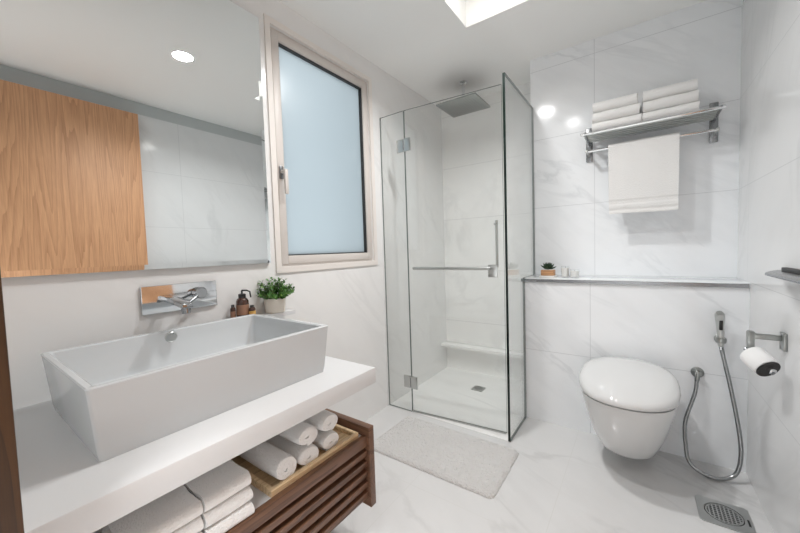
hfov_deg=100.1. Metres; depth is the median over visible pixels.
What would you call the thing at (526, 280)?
trim
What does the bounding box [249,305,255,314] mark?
bottle
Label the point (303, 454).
rolled towel
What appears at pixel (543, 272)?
planter
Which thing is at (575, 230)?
wall
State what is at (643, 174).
towel
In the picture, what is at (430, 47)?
ceiling
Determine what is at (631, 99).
folded towel
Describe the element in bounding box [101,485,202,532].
folded towel
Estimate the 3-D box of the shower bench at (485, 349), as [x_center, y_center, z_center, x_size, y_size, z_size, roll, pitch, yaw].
[0.764,0.719,2.886,0.865,0.026,0.110,0,3,36]
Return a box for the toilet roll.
[740,347,778,373]
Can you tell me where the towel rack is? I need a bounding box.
[580,102,725,161]
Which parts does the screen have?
fixed panel, glass door, clamp plate, pull handle, panel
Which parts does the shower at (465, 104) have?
arm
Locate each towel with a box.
[95,516,203,532]
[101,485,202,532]
[183,460,250,512]
[200,486,252,528]
[201,500,254,532]
[239,441,296,479]
[266,435,318,464]
[278,421,317,445]
[304,410,337,430]
[312,429,338,450]
[592,93,637,113]
[592,103,640,123]
[592,113,641,130]
[608,132,679,213]
[642,78,697,105]
[642,89,698,112]
[642,101,699,120]
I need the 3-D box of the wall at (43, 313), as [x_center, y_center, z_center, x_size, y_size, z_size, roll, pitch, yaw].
[-0.433,-0.162,2.053,0.120,2.407,2.990,0,3,36]
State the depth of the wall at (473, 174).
2.89 m
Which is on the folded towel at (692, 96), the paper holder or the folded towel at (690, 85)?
the folded towel at (690, 85)
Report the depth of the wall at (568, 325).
1.80 m
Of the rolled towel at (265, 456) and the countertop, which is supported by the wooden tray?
the rolled towel at (265, 456)
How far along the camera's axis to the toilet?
1.54 m
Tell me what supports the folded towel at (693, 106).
on the towel rack
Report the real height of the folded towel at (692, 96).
0.061 m
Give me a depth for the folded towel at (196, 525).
0.78 m
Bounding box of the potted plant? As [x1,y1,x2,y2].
[256,277,294,313]
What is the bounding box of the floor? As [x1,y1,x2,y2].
[330,367,773,532]
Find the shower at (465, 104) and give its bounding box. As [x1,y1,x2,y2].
[436,80,489,117]
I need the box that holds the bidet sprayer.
[682,311,743,480]
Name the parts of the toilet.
bowl, lid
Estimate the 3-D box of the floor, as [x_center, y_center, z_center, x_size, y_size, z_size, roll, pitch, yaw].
[0.351,1.100,1.411,2.149,0.102,3.270,0,3,36]
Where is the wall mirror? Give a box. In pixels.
[0,0,270,277]
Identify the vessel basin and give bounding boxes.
[41,314,327,461]
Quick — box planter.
[541,270,554,275]
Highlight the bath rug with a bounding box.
[374,416,518,498]
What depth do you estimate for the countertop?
0.75 m
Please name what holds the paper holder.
attached to the wall at (769, 141)
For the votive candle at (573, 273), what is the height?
0.054 m
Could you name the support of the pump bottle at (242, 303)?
on the shelf at (287, 311)
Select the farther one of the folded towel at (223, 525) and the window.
the window
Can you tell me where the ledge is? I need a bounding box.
[521,275,749,286]
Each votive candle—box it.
[561,268,569,277]
[570,271,578,276]
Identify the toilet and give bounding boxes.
[579,357,680,459]
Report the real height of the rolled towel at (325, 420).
0.060 m
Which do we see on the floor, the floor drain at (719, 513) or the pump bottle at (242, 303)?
the floor drain at (719, 513)
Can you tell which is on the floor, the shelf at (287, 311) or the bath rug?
the bath rug
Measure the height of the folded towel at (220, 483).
0.040 m
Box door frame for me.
[0,270,23,532]
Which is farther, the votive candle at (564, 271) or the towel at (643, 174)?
the votive candle at (564, 271)
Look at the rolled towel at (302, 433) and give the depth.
1.08 m
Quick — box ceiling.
[279,0,706,104]
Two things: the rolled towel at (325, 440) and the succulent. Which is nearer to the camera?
the rolled towel at (325, 440)
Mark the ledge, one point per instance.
(602, 278)
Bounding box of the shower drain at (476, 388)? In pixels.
[471,385,484,391]
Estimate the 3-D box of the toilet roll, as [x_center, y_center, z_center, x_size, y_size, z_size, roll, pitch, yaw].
[1.284,0.338,1.198,0.076,0.096,0.094,-1,3,7]
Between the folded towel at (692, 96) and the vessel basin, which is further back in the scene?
the folded towel at (692, 96)
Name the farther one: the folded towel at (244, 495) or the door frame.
the folded towel at (244, 495)
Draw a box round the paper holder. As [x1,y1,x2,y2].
[743,330,787,376]
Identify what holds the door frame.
attached to the wall
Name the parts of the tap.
spout, lever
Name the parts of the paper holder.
arm, knob, wall plate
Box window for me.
[263,13,377,272]
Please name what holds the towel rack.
attached to the wall at (575, 230)
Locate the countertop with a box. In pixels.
[13,356,375,532]
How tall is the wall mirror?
1.160 m
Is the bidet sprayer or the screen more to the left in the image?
the screen
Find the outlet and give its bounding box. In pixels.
[691,367,703,380]
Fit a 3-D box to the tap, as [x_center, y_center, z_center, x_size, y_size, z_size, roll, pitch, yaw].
[-0.790,0.120,1.276,0.205,0.105,0.267,0,3,36]
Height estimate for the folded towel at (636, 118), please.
0.061 m
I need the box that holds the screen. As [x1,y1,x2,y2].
[380,72,534,441]
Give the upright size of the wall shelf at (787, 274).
0.020 m
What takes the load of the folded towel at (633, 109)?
on the folded towel at (636, 118)
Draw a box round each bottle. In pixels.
[230,305,235,317]
[236,289,250,316]
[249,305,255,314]
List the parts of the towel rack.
rail, rail arm, arm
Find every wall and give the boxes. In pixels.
[1,0,446,421]
[441,82,532,381]
[522,282,749,472]
[530,0,742,277]
[737,0,799,532]
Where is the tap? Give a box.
[140,280,216,315]
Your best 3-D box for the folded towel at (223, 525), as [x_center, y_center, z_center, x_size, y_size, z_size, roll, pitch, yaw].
[-0.528,0.646,0.919,0.267,0.040,0.121,0,3,36]
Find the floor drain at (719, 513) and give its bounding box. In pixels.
[695,495,756,532]
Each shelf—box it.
[257,309,295,316]
[765,267,799,283]
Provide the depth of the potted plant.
1.58 m
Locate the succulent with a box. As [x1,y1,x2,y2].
[539,262,556,277]
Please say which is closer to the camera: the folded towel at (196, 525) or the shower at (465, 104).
the folded towel at (196, 525)
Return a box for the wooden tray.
[231,424,357,497]
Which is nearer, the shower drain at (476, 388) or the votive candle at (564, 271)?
the votive candle at (564, 271)
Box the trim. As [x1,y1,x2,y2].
[521,279,748,287]
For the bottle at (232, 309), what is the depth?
1.46 m
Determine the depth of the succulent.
2.17 m
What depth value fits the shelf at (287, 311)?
1.61 m
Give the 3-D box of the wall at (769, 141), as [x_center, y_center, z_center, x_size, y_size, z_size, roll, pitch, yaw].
[1.047,-0.090,0.635,0.120,2.310,2.958,0,3,36]

